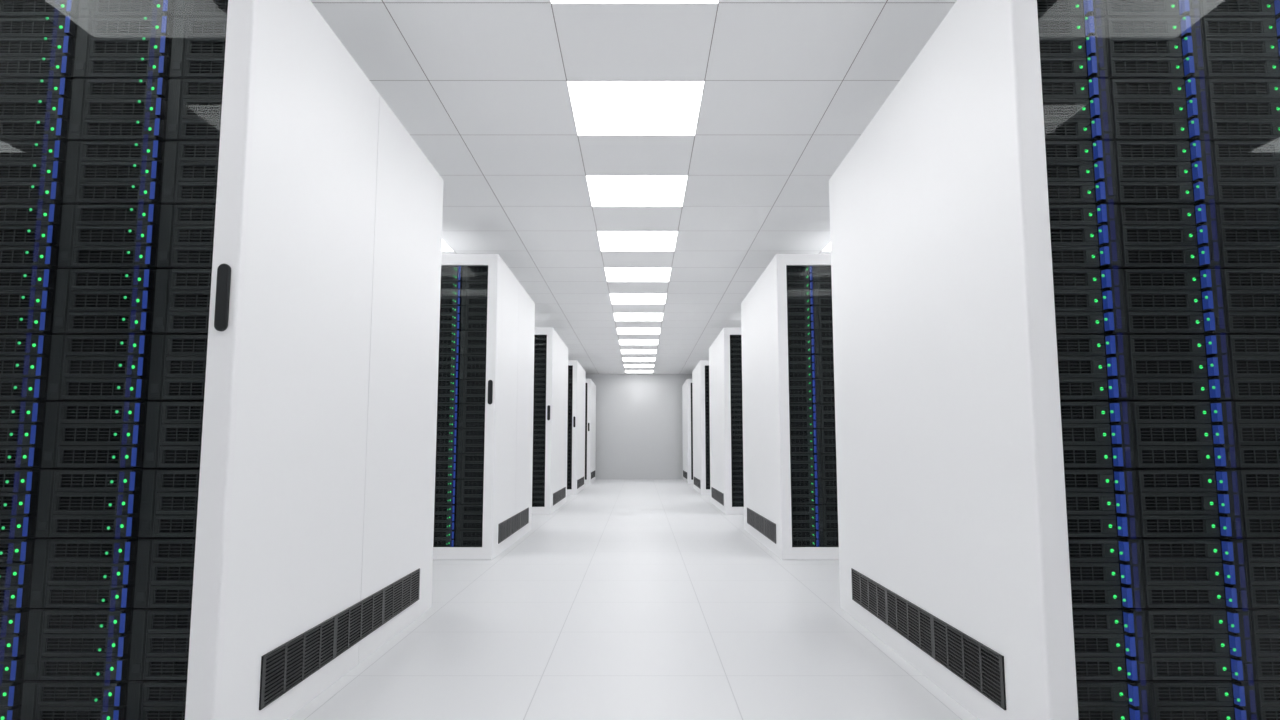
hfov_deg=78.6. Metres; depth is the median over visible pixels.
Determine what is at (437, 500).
vent grille
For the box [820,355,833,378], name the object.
server
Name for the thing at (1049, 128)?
vent grille
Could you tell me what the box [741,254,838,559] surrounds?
tall cabinet
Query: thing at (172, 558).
server
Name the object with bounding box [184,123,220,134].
vent grille
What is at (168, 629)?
server
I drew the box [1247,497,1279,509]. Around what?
vent grille
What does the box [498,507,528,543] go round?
grille
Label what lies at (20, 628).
server
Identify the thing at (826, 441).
vent grille
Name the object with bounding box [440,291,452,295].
vent grille
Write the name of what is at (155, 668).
vent grille
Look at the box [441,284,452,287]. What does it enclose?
vent grille
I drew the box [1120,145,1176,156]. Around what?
vent grille
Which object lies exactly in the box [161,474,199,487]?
vent grille
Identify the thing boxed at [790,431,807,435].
vent grille
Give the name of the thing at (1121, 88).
vent grille
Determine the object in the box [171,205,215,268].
server
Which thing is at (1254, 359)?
server
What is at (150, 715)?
vent grille
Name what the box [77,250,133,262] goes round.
vent grille
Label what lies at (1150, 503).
vent grille
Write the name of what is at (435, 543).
vent grille
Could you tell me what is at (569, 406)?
server
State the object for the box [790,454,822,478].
server
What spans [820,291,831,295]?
vent grille
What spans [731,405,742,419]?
server
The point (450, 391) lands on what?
server
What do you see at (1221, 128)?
vent grille
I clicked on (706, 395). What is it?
server
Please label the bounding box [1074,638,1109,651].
vent grille
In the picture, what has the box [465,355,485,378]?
server
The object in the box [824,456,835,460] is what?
vent grille
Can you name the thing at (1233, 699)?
server
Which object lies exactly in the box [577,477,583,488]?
grille
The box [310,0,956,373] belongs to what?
ceiling
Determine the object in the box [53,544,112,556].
vent grille
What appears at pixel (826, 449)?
vent grille
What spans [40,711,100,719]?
vent grille
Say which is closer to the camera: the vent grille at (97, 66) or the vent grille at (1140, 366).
the vent grille at (1140, 366)
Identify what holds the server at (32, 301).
in the tall cabinet at (315, 525)
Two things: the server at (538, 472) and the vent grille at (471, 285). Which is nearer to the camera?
the vent grille at (471, 285)
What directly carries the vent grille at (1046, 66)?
attached to the server at (1070, 48)
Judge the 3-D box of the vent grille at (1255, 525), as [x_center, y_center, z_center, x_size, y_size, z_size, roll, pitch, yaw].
[1.657,0.432,2.035,0.153,0.034,0.010,0,-6,0]
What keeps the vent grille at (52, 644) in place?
attached to the server at (76, 643)
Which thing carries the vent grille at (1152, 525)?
attached to the server at (1173, 502)
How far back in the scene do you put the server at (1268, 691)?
1.99 m
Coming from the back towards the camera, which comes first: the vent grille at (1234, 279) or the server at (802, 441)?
the server at (802, 441)
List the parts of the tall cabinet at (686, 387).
panel, door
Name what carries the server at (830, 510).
in the tall cabinet at (764, 325)
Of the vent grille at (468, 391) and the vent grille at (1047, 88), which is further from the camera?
the vent grille at (468, 391)
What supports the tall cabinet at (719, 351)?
on the floor
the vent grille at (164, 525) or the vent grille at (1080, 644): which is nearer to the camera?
the vent grille at (1080, 644)
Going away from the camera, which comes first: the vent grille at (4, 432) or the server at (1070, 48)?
the vent grille at (4, 432)
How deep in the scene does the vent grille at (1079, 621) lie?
2.01 m
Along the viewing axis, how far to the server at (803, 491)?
5.55 m
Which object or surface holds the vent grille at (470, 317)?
attached to the server at (476, 316)
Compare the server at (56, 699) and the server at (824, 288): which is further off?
the server at (824, 288)
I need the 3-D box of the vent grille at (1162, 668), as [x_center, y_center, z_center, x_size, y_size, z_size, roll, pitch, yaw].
[1.390,0.786,1.996,0.153,0.034,0.010,0,-6,0]
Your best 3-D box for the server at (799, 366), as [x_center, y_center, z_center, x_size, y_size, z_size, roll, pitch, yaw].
[1.167,0.070,5.842,0.265,0.174,0.513,0,-6,0]
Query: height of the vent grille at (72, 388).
0.034 m
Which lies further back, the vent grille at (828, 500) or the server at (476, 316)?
the server at (476, 316)
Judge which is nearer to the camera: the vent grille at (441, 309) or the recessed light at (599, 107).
the recessed light at (599, 107)
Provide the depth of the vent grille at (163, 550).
2.03 m
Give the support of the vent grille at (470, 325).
attached to the server at (476, 316)
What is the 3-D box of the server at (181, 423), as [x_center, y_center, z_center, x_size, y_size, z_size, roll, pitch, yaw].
[-1.145,0.218,2.256,0.233,0.174,0.513,0,-6,0]
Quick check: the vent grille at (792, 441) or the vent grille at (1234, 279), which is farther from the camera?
the vent grille at (792, 441)
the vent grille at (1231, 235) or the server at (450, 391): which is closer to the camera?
the vent grille at (1231, 235)
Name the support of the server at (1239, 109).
in the tall cabinet at (953, 529)
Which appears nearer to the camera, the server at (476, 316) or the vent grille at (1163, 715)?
the vent grille at (1163, 715)
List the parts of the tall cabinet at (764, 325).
panel, door, glass pane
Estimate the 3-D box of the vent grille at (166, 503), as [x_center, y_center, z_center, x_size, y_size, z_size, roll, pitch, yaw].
[-1.173,0.374,2.041,0.153,0.034,0.010,0,-6,0]
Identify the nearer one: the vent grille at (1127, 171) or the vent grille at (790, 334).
the vent grille at (1127, 171)
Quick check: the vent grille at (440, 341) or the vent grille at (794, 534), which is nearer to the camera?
the vent grille at (794, 534)
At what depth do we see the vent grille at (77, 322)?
2.09 m
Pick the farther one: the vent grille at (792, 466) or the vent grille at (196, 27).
the vent grille at (792, 466)
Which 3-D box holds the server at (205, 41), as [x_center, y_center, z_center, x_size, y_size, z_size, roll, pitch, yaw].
[-1.145,-0.846,2.372,0.233,0.174,0.513,0,-6,0]
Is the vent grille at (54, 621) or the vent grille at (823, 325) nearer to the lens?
the vent grille at (54, 621)
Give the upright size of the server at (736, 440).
0.174 m
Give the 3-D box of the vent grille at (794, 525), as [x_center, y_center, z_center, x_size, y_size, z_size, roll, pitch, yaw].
[1.123,1.170,5.525,0.153,0.034,0.010,0,-6,0]
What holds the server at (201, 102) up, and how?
in the tall cabinet at (315, 525)
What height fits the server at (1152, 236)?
0.174 m
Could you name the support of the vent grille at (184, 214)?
attached to the server at (193, 225)
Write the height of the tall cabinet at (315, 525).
2.153 m
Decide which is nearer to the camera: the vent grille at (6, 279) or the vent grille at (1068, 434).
the vent grille at (1068, 434)
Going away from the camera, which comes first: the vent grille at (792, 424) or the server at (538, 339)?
the vent grille at (792, 424)
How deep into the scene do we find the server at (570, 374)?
12.76 m
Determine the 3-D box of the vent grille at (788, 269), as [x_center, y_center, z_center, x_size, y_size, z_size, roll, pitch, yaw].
[1.123,-0.661,5.724,0.153,0.034,0.010,0,-6,0]
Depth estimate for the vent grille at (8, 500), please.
2.04 m
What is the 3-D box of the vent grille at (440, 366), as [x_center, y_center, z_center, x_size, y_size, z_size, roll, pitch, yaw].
[-1.440,0.049,5.647,0.153,0.034,0.010,0,-6,0]
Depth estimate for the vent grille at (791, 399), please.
5.62 m
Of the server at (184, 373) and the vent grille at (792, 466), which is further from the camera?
the vent grille at (792, 466)
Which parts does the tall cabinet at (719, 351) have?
panel, door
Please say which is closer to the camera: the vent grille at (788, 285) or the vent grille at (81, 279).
the vent grille at (81, 279)
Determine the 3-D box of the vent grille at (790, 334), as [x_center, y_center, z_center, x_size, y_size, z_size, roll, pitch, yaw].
[1.123,-0.186,5.673,0.153,0.034,0.010,0,-6,0]
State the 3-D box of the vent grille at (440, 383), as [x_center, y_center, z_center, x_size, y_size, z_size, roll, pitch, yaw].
[-1.440,0.168,5.634,0.153,0.034,0.010,0,-6,0]
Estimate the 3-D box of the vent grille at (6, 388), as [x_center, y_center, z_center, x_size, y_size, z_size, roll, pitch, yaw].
[-1.707,0.077,2.074,0.153,0.034,0.010,0,-6,0]
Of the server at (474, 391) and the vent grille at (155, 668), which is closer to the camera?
the vent grille at (155, 668)
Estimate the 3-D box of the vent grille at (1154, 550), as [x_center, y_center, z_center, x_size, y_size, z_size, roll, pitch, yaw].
[1.390,0.494,2.028,0.153,0.034,0.010,0,-6,0]
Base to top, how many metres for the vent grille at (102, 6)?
0.034 m
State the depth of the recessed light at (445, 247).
6.59 m
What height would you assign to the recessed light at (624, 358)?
0.003 m
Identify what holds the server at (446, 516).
in the tall cabinet at (509, 392)
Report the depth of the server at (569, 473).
12.59 m
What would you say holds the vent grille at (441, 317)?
attached to the server at (451, 317)
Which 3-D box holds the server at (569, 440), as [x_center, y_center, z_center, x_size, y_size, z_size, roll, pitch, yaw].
[-1.145,1.372,12.860,0.233,0.174,0.475,0,-6,0]
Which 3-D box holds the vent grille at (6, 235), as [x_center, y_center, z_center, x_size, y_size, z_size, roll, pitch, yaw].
[-1.707,-0.335,2.119,0.153,0.034,0.010,0,-6,0]
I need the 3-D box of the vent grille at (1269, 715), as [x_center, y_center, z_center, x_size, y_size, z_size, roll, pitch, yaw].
[1.657,0.906,1.983,0.153,0.034,0.010,0,-6,0]
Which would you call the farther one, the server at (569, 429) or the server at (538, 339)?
the server at (569, 429)
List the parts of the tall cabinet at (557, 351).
door, handle, panel, panel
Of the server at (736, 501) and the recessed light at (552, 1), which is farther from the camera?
the server at (736, 501)
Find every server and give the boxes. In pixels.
[0,0,93,18]
[0,16,90,79]
[0,78,85,141]
[0,140,80,204]
[0,204,75,269]
[0,269,73,334]
[0,335,80,401]
[0,402,61,467]
[0,468,81,536]
[0,537,59,607]
[0,608,48,679]
[0,679,42,719]
[35,679,146,719]
[38,608,152,679]
[44,537,160,607]
[49,468,178,536]
[55,402,160,467]
[60,335,178,401]
[66,269,172,334]
[71,204,174,269]
[76,140,178,204]
[81,78,182,141]
[86,16,186,79]
[91,0,189,18]
[140,680,186,719]
[143,608,190,679]
[148,537,195,607]
[153,468,199,536]
[157,402,203,467]
[162,335,207,401]
[166,269,211,334]
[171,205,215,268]
[175,141,219,204]
[179,79,222,140]
[183,18,226,78]
[187,0,227,17]
[433,530,460,546]
[434,479,462,503]
[434,504,462,529]
[435,454,462,478]
[436,429,463,453]
[437,379,464,403]
[437,404,463,428]
[438,355,464,378]
[439,306,466,329]
[439,330,465,354]
[440,282,466,305]
[441,266,466,281]
[461,504,482,529]
[461,530,481,546]
[462,454,483,478]
[462,479,483,503]
[463,429,484,453]
[464,379,485,403]
[464,404,484,428]
[465,330,486,354]
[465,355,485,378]
[466,306,486,329]
[467,266,487,281]
[467,282,487,305]
[532,466,544,480]
[532,481,544,496]
[532,497,544,506]
[533,389,545,404]
[533,405,545,419]
[533,420,545,434]
[533,435,544,449]
[533,450,544,465]
[534,335,546,343]
[534,344,546,358]
[534,359,545,373]
[534,374,545,388]
[567,427,571,437]
[567,438,571,448]
[567,449,571,459]
[567,460,571,470]
[567,471,571,481]
[567,482,571,488]
[568,366,572,371]
[568,372,572,382]
[568,383,572,393]
[568,394,572,404]
[568,405,571,415]
[568,416,571,426]
[705,372,708,382]
[705,383,708,393]
[705,394,708,404]
[705,405,709,415]
[705,416,709,426]
[705,427,709,437]
[705,438,709,448]
[706,449,709,459]
[706,460,709,470]
[706,471,709,481]
[730,335,741,343]
[730,344,741,358]
[730,359,741,373]
[730,374,741,388]
[730,389,741,404]
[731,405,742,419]
[731,420,742,434]
[731,435,742,449]
[731,450,742,465]
[731,466,742,480]
[732,481,743,496]
[732,497,743,506]
[786,266,817,281]
[787,282,818,305]
[787,306,818,329]
[788,330,819,354]
[788,355,819,378]
[789,379,820,403]
[789,404,821,428]
[790,429,821,453]
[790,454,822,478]
[791,479,822,503]
[791,504,823,529]
[792,530,824,546]
[818,266,831,281]
[818,282,831,305]
[819,306,832,329]
[819,330,833,354]
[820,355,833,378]
[820,379,834,403]
[821,404,834,428]
[822,429,835,453]
[822,454,836,478]
[823,479,837,503]
[823,504,837,529]
[824,530,838,546]
[1037,0,1105,18]
[1038,16,1109,79]
[1041,78,1113,141]
[1045,140,1117,204]
[1049,204,1122,269]
[1053,269,1126,334]
[1056,335,1131,401]
[1060,402,1135,467]
[1064,468,1140,536]
[1068,537,1145,607]
[1072,608,1150,679]
[1076,679,1153,719]
[1104,0,1200,18]
[1106,16,1205,79]
[1110,78,1211,141]
[1114,140,1216,204]
[1115,335,1232,401]
[1115,468,1243,536]
[1119,204,1221,269]
[1121,269,1226,334]
[1132,402,1238,467]
[1133,537,1249,607]
[1142,608,1255,679]
[1148,679,1258,719]
[1199,0,1279,18]
[1202,18,1279,79]
[1207,79,1279,141]
[1212,141,1279,204]
[1212,468,1279,536]
[1213,335,1279,401]
[1217,205,1279,269]
[1220,269,1279,334]
[1233,402,1279,467]
[1235,537,1279,607]
[1245,608,1279,679]
[1252,680,1279,719]
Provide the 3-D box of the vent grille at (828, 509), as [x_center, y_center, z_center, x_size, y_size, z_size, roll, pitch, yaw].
[1.390,1.055,5.537,0.153,0.034,0.010,0,-6,0]
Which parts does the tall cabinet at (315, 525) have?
door, handle, panel, panel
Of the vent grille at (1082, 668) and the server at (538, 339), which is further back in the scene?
the server at (538, 339)
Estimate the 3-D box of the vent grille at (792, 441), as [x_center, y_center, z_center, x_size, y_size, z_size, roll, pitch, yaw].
[1.123,0.581,5.589,0.153,0.034,0.010,0,-6,0]
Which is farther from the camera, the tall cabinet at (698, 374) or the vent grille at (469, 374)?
the tall cabinet at (698, 374)
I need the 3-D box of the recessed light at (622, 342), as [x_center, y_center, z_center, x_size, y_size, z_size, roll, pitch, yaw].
[-0.020,-0.286,12.690,0.632,0.003,0.632,0,-6,0]
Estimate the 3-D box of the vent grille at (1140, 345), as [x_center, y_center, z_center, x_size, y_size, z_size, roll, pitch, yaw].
[1.390,-0.038,2.086,0.153,0.034,0.010,0,-6,0]
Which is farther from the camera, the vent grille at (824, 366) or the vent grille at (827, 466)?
the vent grille at (824, 366)
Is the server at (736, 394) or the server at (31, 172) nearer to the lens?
the server at (31, 172)
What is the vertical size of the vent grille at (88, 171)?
0.034 m
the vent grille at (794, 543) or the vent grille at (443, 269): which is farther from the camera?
the vent grille at (443, 269)
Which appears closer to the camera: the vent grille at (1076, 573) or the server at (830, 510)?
the vent grille at (1076, 573)
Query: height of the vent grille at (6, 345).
0.034 m
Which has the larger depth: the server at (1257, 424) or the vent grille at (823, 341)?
the vent grille at (823, 341)
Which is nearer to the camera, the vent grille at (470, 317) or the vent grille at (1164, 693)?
the vent grille at (1164, 693)
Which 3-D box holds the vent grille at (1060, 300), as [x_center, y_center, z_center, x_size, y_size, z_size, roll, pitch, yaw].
[1.123,-0.158,2.099,0.153,0.034,0.010,0,-6,0]
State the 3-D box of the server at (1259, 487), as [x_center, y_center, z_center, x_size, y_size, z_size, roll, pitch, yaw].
[1.701,0.395,2.237,0.265,0.174,0.513,0,-6,0]
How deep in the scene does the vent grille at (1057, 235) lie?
2.12 m
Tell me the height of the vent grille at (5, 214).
0.034 m
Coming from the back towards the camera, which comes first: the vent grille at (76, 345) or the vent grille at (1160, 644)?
the vent grille at (76, 345)
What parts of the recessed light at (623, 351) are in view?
trim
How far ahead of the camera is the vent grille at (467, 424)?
5.60 m
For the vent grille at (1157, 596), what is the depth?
2.02 m
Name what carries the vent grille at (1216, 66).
attached to the server at (1234, 48)
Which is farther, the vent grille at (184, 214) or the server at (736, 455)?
the server at (736, 455)
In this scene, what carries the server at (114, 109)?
in the tall cabinet at (315, 525)
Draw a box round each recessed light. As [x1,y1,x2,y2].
[442,239,452,250]
[550,0,718,3]
[567,80,704,134]
[586,175,687,206]
[597,231,677,250]
[604,268,670,281]
[609,293,666,303]
[613,313,662,320]
[616,328,660,333]
[619,340,658,344]
[621,349,656,353]
[622,357,655,360]
[624,364,653,366]
[625,370,652,372]
[822,242,830,250]
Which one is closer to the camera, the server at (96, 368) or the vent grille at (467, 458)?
the server at (96, 368)
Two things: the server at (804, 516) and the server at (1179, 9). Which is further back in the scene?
the server at (804, 516)
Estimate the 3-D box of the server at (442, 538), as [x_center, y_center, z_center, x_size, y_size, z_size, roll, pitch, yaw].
[-1.396,1.311,5.707,0.265,0.174,0.513,0,-6,0]
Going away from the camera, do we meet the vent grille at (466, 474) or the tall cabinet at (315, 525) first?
the tall cabinet at (315, 525)
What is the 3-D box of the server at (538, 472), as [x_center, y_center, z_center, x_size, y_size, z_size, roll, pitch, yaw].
[-1.145,1.343,9.293,0.233,0.174,0.475,0,-6,0]
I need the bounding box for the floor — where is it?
[287,479,978,719]
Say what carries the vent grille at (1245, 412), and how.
attached to the server at (1257, 424)
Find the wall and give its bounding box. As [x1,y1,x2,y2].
[586,374,691,478]
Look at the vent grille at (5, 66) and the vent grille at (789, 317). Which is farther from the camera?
the vent grille at (789, 317)
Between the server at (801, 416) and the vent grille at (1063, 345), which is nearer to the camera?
the vent grille at (1063, 345)
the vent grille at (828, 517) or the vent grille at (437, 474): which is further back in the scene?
the vent grille at (437, 474)
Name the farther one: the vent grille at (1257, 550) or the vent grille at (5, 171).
the vent grille at (5, 171)
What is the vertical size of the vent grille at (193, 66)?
0.034 m
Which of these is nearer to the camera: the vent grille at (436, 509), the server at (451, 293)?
the vent grille at (436, 509)
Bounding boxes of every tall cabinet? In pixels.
[185,0,443,719]
[433,254,534,559]
[532,328,567,514]
[567,360,585,494]
[585,379,595,483]
[682,379,692,483]
[692,360,709,494]
[709,328,743,514]
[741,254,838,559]
[829,0,1078,719]
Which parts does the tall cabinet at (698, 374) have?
panel, door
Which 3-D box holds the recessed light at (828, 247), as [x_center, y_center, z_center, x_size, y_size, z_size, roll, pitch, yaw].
[1.876,-0.970,6.407,0.632,0.003,0.632,0,-6,0]
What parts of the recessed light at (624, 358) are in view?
trim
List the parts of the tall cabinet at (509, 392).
glass pane, door, handle, panel, panel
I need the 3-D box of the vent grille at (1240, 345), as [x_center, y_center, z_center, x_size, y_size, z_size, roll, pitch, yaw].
[1.657,-0.038,2.086,0.153,0.034,0.010,0,-6,0]
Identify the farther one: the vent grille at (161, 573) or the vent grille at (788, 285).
the vent grille at (788, 285)
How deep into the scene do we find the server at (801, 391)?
5.62 m
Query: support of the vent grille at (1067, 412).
attached to the server at (1094, 434)
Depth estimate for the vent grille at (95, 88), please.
2.17 m
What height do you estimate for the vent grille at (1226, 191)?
0.034 m
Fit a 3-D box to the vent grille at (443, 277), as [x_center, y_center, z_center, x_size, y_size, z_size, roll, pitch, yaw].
[-1.440,-0.603,5.718,0.153,0.034,0.010,0,-6,0]
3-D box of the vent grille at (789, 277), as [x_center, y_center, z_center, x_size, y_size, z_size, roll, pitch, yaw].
[1.123,-0.603,5.718,0.153,0.034,0.010,0,-6,0]
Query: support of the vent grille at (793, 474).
attached to the server at (802, 466)
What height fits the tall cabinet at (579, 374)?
2.153 m
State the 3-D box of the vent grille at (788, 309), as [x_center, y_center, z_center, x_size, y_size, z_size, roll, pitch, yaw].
[1.123,-0.364,5.692,0.153,0.034,0.010,0,-6,0]
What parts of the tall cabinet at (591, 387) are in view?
door, panel, panel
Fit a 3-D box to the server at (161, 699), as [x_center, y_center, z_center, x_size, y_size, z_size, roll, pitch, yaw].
[-1.145,0.927,2.179,0.233,0.174,0.513,0,-6,0]
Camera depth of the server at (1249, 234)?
2.12 m
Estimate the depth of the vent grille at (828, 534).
5.52 m
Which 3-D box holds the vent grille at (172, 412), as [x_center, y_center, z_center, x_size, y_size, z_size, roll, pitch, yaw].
[-1.173,0.139,2.067,0.153,0.034,0.010,0,-6,0]
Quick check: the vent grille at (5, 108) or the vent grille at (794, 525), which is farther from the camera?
the vent grille at (794, 525)
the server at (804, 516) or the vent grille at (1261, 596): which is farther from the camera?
the server at (804, 516)
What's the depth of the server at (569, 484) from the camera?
12.57 m
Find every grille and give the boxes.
[0,22,53,32]
[0,42,52,52]
[0,61,50,72]
[0,83,48,94]
[0,103,47,114]
[0,123,45,134]
[0,145,43,156]
[0,166,41,177]
[0,186,39,197]
[0,209,38,220]
[0,229,36,241]
[0,250,34,262]
[0,273,32,285]
[0,294,30,306]
[0,316,28,328]
[0,339,26,351]
[0,361,25,372]
[0,382,23,394]
[0,406,21,418]
[0,428,19,440]
[0,450,17,462]
[0,474,15,487]
[0,497,13,509]
[0,519,11,532]
[0,544,9,556]
[0,567,7,579]
[0,590,5,603]
[0,615,3,628]
[1,1,55,11]
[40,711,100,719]
[42,687,102,700]
[44,662,104,675]
[46,638,105,651]
[48,615,107,628]
[50,590,109,603]
[52,567,110,579]
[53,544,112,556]
[55,519,114,532]
[57,497,115,509]
[59,474,117,487]
[61,450,119,462]
[63,428,120,440]
[64,406,122,418]
[66,382,124,394]
[68,361,125,372]
[70,339,127,351]
[71,316,128,328]
[73,294,130,306]
[75,273,131,285]
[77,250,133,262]
[78,229,135,241]
[80,209,136,220]
[82,186,138,197]
[83,166,139,177]
[85,145,141,156]
[87,123,142,134]
[88,103,144,114]
[90,83,145,94]
[92,61,147,72]
[93,42,148,52]
[95,22,149,32]
[97,1,151,11]
[146,711,184,719]
[147,687,186,700]
[149,662,187,675]
[150,638,189,651]
[152,615,190,628]
[154,590,192,603]
[155,567,193,579]
[157,544,194,556]
[158,519,196,532]
[160,497,197,509]
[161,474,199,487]
[163,450,200,462]
[164,428,201,440]
[166,406,203,418]
[167,382,204,394]
[169,361,205,372]
[170,339,207,351]
[172,316,208,328]
[173,294,209,306]
[174,273,211,285]
[176,250,212,262]
[177,229,213,241]
[179,209,215,220]
[180,186,216,197]
[181,166,217,177]
[183,145,218,156]
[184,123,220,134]
[186,103,221,114]
[187,83,222,94]
[188,61,223,72]
[190,42,225,52]
[191,22,226,32]
[192,1,227,11]
[259,568,419,709]
[433,541,445,545]
[434,507,446,511]
[434,515,446,519]
[434,523,446,527]
[434,532,446,536]
[435,464,447,468]
[435,472,447,476]
[435,481,447,485]
[435,489,447,493]
[435,498,446,502]
[436,431,448,435]
[436,439,448,443]
[436,447,448,451]
[436,456,448,460]
[437,397,449,401]
[437,406,449,410]
[437,414,449,418]
[437,422,448,426]
[438,364,450,368]
[438,372,450,376]
[438,381,450,385]
[438,389,449,393]
[439,323,451,327]
[439,332,451,336]
[439,340,451,343]
[439,348,450,351]
[439,356,450,360]
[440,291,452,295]
[440,299,452,303]
[440,308,451,311]
[440,316,451,319]
[441,267,453,271]
[441,275,452,279]
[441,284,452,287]
[462,541,481,545]
[463,507,482,511]
[463,515,482,519]
[463,523,482,527]
[463,532,481,536]
[464,464,483,468]
[464,472,483,476]
[464,481,483,485]
[464,489,482,493]
[464,498,482,502]
[465,422,484,426]
[465,431,484,435]
[465,439,483,443]
[465,447,483,451]
[465,456,483,460]
[466,381,485,385]
[466,389,485,393]
[466,397,484,401]
[466,406,484,410]
[466,414,484,418]
[467,340,486,343]
[467,348,485,351]
[467,356,485,360]
[467,364,485,368]
[467,372,485,376]
[468,299,486,303]
[468,308,486,311]
[468,315,486,319]
[468,323,486,327]
[468,332,486,336]
[469,267,487,271]
[469,275,487,279]
[469,283,487,287]
[469,291,487,295]
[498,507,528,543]
[553,487,565,505]
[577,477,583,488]
[694,477,699,487]
[711,487,723,505]
[747,508,775,543]
[786,267,803,271]
[787,275,803,279]
[787,284,803,287]
[787,291,804,295]
[787,299,804,303]
[787,308,804,311]
[787,315,804,319]
[788,323,804,327]
[788,332,805,336]
[788,340,805,343]
[788,348,805,351]
[788,356,805,360]
[788,364,805,368]
[789,372,806,376]
[789,381,806,385]
[789,389,806,393]
[789,397,806,401]
[789,406,806,410]
[789,414,806,418]
[790,422,807,426]
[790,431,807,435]
[790,439,807,443]
[790,447,807,451]
[790,456,807,460]
[790,464,808,468]
[791,472,808,476]
[791,481,808,485]
[791,489,808,493]
[791,498,808,502]
[791,507,809,511]
[791,515,809,519]
[792,523,809,527]
[792,532,809,536]
[792,541,809,545]
[820,268,830,271]
[820,275,830,279]
[820,283,831,287]
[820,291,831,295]
[820,299,831,303]
[821,308,831,311]
[821,316,832,319]
[821,323,832,327]
[821,332,832,336]
[822,340,832,343]
[822,348,832,351]
[822,356,833,360]
[822,364,833,368]
[822,372,833,376]
[823,381,833,385]
[823,389,834,393]
[823,397,834,401]
[823,406,834,410]
[823,414,834,418]
[824,422,834,426]
[824,431,835,435]
[824,439,835,443]
[824,447,835,451]
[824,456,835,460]
[825,464,836,468]
[825,472,836,476]
[825,481,836,485]
[825,489,836,493]
[826,498,836,502]
[826,507,837,511]
[826,515,837,519]
[826,523,837,527]
[826,532,837,536]
[827,541,838,545]
[851,568,1005,709]
[1037,1,1069,11]
[1038,22,1070,32]
[1039,42,1071,52]
[1041,61,1073,72]
[1042,83,1074,94]
[1043,103,1075,114]
[1044,123,1077,134]
[1045,145,1078,156]
[1047,166,1079,177]
[1048,186,1080,197]
[1049,209,1082,220]
[1050,229,1083,241]
[1051,250,1085,262]
[1053,273,1086,285]
[1054,294,1087,306]
[1055,316,1089,328]
[1057,339,1090,351]
[1058,361,1091,372]
[1059,382,1093,394]
[1060,406,1094,418]
[1062,428,1096,440]
[1063,450,1097,462]
[1064,474,1099,487]
[1066,497,1100,509]
[1067,519,1102,532]
[1068,544,1103,556]
[1070,567,1105,579]
[1071,590,1106,603]
[1073,615,1108,628]
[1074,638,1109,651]
[1075,662,1111,675]
[1077,687,1112,700]
[1078,711,1113,719]
[1110,1,1164,11]
[1112,22,1166,32]
[1113,42,1168,52]
[1114,61,1169,72]
[1116,83,1171,94]
[1117,103,1172,114]
[1119,123,1174,134]
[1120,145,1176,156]
[1122,166,1177,177]
[1123,186,1179,197]
[1125,209,1181,220]
[1126,229,1182,241]
[1127,250,1184,262]
[1129,273,1186,285]
[1130,294,1187,306]
[1132,316,1189,328]
[1134,339,1191,351]
[1135,361,1192,372]
[1137,382,1194,394]
[1138,406,1196,418]
[1140,428,1197,440]
[1141,450,1199,462]
[1143,474,1201,487]
[1144,497,1203,509]
[1146,519,1205,532]
[1148,544,1206,556]
[1149,567,1208,579]
[1151,590,1210,603]
[1153,615,1212,628]
[1154,638,1214,651]
[1156,662,1215,675]
[1158,687,1217,700]
[1159,711,1219,719]
[1206,1,1260,11]
[1208,22,1262,32]
[1209,42,1264,52]
[1211,61,1266,72]
[1213,83,1268,94]
[1214,103,1270,114]
[1216,123,1271,134]
[1218,145,1273,156]
[1220,166,1275,177]
[1221,186,1277,197]
[1223,209,1279,220]
[1225,229,1279,241]
[1227,250,1279,262]
[1228,273,1279,285]
[1230,294,1279,306]
[1232,316,1279,328]
[1234,339,1279,351]
[1236,361,1279,372]
[1237,382,1279,394]
[1239,406,1279,418]
[1241,428,1279,440]
[1243,450,1279,462]
[1245,474,1279,487]
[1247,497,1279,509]
[1249,519,1279,532]
[1251,544,1279,556]
[1253,567,1279,579]
[1255,590,1279,603]
[1257,615,1279,628]
[1259,638,1279,651]
[1261,662,1279,675]
[1263,687,1279,700]
[1265,711,1279,719]
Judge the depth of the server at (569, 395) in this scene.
12.72 m
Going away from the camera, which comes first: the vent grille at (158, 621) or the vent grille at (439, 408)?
the vent grille at (158, 621)
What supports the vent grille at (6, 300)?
attached to the server at (32, 301)
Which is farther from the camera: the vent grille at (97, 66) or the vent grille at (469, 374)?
the vent grille at (469, 374)
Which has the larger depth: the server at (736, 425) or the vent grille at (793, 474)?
the server at (736, 425)
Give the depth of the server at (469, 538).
5.51 m
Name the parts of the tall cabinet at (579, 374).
door, panel, panel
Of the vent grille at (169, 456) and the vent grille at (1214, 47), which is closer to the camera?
the vent grille at (169, 456)
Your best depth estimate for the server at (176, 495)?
2.04 m
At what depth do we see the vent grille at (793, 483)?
5.56 m
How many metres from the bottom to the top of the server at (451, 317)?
0.174 m
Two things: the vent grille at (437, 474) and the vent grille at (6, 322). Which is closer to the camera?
the vent grille at (6, 322)
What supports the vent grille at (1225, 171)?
attached to the server at (1246, 172)
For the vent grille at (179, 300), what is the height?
0.034 m
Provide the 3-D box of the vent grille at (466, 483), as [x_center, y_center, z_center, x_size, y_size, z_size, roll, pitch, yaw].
[-1.173,0.877,5.557,0.153,0.034,0.010,0,-6,0]
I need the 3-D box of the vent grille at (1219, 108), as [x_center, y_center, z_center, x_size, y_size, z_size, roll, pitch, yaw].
[1.657,-0.690,2.157,0.153,0.034,0.010,0,-6,0]
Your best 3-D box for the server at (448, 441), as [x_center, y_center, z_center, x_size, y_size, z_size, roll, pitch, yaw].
[-1.396,0.602,5.784,0.265,0.174,0.513,0,-6,0]

